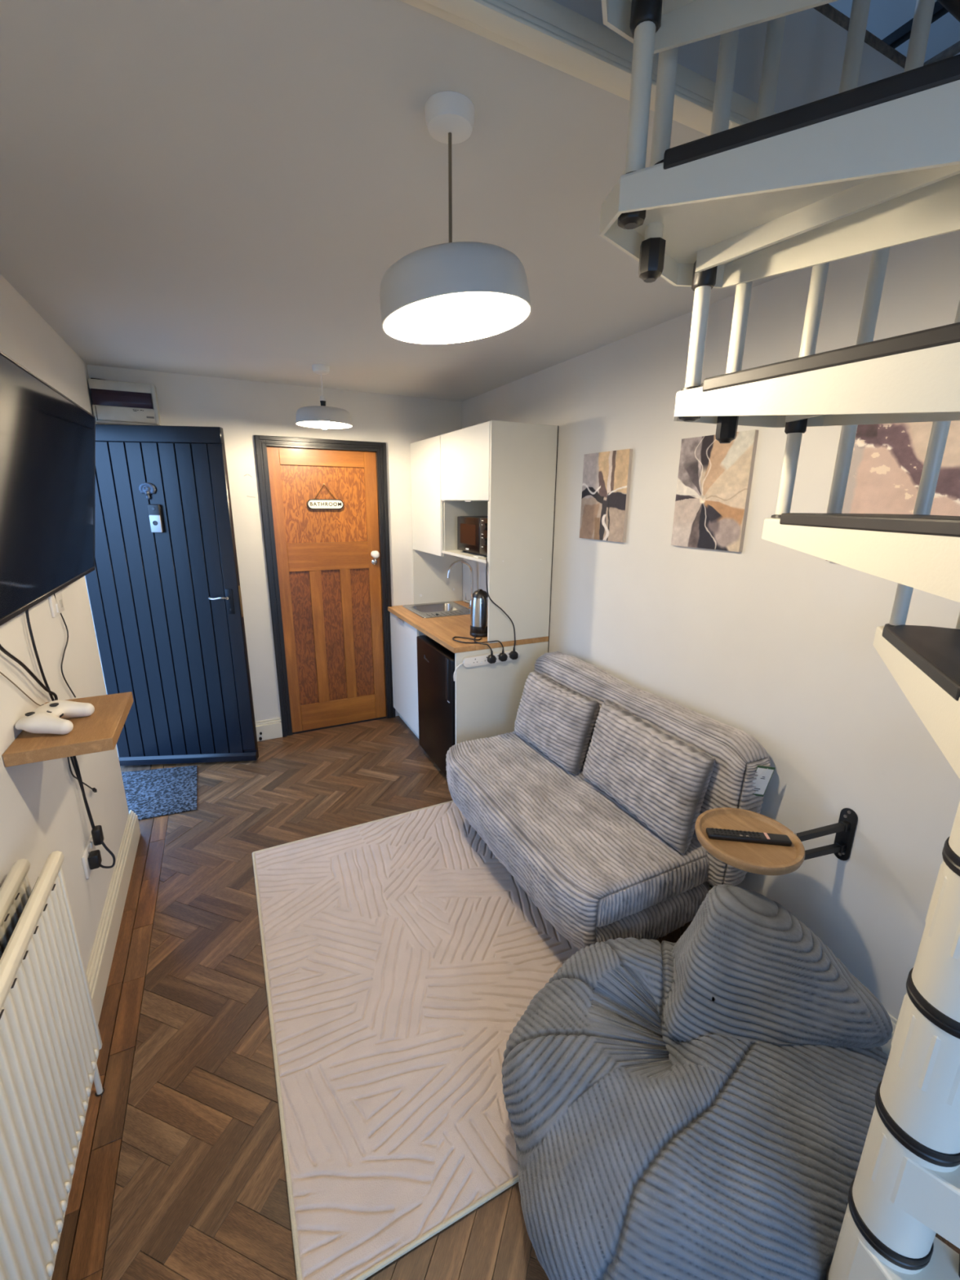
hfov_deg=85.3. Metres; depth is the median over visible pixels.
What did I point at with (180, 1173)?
floor
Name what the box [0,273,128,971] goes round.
wall
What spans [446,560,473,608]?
tap
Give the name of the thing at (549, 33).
trim
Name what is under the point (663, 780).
cushion
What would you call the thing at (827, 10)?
floor
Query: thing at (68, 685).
cable
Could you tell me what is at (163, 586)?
door
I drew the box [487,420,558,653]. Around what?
panel
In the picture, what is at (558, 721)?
cushion
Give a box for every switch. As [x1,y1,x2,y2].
[48,590,64,617]
[55,603,59,612]
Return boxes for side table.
[694,807,857,875]
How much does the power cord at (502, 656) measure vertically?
0.119 m
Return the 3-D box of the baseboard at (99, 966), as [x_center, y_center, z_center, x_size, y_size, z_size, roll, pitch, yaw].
[-0.824,1.398,0.843,0.035,0.150,4.132,-7,17,-25]
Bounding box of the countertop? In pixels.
[387,600,548,653]
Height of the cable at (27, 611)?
0.952 m
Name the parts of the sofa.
seat, backrest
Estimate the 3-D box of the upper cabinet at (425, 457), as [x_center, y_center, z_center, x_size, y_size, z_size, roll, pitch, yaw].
[-0.193,-0.985,3.608,0.400,0.738,0.562,-7,17,-25]
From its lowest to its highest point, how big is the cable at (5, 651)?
0.927 m
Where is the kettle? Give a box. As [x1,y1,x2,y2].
[469,589,488,637]
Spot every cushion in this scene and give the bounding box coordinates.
[514,671,599,775]
[582,698,715,853]
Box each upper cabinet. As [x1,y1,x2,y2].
[409,435,453,556]
[440,421,490,564]
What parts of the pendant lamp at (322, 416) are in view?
cord, lamp shade, bulb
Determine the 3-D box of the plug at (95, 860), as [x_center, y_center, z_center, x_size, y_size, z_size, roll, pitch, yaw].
[-1.365,0.756,1.880,0.070,0.153,0.092,-7,17,-25]
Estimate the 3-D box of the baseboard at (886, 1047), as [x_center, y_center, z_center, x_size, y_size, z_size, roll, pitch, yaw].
[1.229,1.208,1.618,0.022,0.155,3.750,-7,17,-25]
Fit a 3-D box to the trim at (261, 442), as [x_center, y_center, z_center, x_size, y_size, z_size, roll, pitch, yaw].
[-1.058,-0.345,3.717,0.838,2.036,0.134,-7,17,-25]
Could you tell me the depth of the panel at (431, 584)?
3.98 m
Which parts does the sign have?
hanging cord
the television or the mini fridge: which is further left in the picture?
the television
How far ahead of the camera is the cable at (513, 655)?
2.88 m
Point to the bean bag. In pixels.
(700, 1105)
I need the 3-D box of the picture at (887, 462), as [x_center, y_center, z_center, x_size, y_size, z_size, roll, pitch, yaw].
[1.142,-0.402,1.407,0.018,0.406,0.327,-7,17,-25]
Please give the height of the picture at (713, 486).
0.409 m
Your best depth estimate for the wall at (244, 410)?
3.41 m
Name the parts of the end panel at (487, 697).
power strip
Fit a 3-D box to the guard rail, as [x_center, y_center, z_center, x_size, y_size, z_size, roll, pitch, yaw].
[1.086,-1.385,1.045,0.042,0.086,0.600,-8,17,-29]
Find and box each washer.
[680,386,699,391]
[770,514,781,518]
[884,623,895,626]
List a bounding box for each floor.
[51,715,959,1279]
[813,3,959,68]
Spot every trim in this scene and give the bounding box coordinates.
[253,435,395,737]
[400,0,776,135]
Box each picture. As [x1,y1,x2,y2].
[579,448,632,542]
[671,429,758,551]
[825,420,959,560]
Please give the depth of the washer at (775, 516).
1.15 m
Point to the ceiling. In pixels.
(220, 188)
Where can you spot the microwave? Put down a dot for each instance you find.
(472, 531)
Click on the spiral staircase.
(874, 166)
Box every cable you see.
[0,644,92,827]
[0,671,41,706]
[25,608,94,827]
[53,593,75,697]
[66,756,97,792]
[485,558,518,659]
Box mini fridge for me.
[416,635,455,776]
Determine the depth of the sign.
3.52 m
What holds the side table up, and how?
attached to the wall at (772, 642)
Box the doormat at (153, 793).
[121,765,197,820]
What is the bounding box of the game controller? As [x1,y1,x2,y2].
[14,699,94,734]
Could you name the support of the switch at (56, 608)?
attached to the wall at (43, 812)
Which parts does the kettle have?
lid, handle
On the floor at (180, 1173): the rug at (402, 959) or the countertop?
the rug at (402, 959)
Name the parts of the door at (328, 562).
panel, rail, panel, rail, panel, rail, panel, knob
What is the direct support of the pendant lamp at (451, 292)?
hanging from the ceiling
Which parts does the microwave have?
control panel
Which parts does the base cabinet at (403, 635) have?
pull handle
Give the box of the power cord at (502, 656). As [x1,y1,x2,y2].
[452,636,506,661]
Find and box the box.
[88,377,160,425]
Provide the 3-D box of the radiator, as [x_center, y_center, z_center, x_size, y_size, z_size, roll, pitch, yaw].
[-0.686,1.129,0.584,0.117,0.822,1.877,-7,17,-25]
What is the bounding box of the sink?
[402,601,471,617]
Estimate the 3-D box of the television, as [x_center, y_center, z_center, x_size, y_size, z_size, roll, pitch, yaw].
[-1.282,-0.429,1.522,0.162,0.580,1.110,-7,17,-25]
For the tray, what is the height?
0.032 m
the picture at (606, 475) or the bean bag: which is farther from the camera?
the picture at (606, 475)
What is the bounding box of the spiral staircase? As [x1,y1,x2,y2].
[599,0,959,1279]
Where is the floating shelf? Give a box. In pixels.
[2,691,133,767]
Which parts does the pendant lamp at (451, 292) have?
cord, lamp shade, bulb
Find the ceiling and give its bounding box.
[0,0,959,401]
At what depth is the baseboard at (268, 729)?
3.69 m
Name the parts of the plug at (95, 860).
cord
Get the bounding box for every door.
[84,423,258,765]
[266,446,386,732]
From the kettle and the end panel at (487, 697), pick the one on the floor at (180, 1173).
the end panel at (487, 697)
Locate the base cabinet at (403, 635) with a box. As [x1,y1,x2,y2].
[390,612,426,738]
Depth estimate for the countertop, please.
3.17 m
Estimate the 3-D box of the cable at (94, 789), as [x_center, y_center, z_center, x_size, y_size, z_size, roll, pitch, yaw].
[-1.425,0.401,1.841,0.008,0.449,0.268,-7,17,-25]
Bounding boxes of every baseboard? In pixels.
[85,809,140,1023]
[255,717,282,741]
[708,883,897,1057]
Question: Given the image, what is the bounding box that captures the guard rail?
[881,0,948,48]
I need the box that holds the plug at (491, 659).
[473,635,496,663]
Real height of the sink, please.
0.135 m
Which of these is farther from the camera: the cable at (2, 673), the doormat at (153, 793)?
the doormat at (153, 793)
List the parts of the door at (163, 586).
rail, handle lever, handle plate, lock edge plate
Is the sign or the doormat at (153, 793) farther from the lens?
the sign
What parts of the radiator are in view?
rail, rail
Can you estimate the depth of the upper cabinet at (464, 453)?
3.00 m
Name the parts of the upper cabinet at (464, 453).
door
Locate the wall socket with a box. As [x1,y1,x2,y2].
[81,834,96,879]
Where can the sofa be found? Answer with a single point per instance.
(597, 872)
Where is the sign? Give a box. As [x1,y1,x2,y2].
[306,483,343,509]
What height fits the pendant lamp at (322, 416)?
0.316 m
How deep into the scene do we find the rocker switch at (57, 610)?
1.81 m
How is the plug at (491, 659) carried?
attached to the end panel at (487, 697)
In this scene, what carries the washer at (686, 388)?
in the spiral staircase
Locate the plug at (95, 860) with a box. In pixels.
[88,825,115,869]
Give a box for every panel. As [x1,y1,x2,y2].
[412,549,462,604]
[453,641,548,744]
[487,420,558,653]
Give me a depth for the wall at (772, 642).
1.75 m
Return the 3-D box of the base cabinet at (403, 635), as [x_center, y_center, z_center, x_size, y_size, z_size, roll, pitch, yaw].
[-0.284,0.235,3.857,0.608,0.857,0.612,-7,17,-25]
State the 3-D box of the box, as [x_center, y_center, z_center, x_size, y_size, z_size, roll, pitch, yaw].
[-1.962,-1.317,2.885,0.305,0.235,0.102,-7,17,-25]
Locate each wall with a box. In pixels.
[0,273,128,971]
[86,364,462,736]
[462,0,959,1020]
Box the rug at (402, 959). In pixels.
[252,800,579,1279]
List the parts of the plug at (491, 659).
cord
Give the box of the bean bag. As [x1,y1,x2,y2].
[501,884,893,1279]
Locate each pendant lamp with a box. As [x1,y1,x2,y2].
[295,364,352,429]
[379,91,531,344]
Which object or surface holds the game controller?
on the floating shelf
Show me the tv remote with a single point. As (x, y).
(713, 833)
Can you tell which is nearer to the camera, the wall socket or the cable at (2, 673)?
the cable at (2, 673)
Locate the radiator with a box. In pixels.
[0,850,104,1279]
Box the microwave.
[457,515,488,555]
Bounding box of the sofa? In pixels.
[445,651,775,950]
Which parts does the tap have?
lever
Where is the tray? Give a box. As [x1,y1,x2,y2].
[694,807,804,875]
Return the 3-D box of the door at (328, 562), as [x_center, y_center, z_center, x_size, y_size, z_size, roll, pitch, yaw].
[-1.037,-0.308,3.693,0.715,1.970,0.097,-7,17,-25]
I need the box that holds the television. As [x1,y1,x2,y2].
[0,351,95,626]
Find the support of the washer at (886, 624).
in the spiral staircase
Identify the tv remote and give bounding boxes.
[706,827,791,846]
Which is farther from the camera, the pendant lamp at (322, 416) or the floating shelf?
the pendant lamp at (322, 416)
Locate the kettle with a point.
(479, 603)

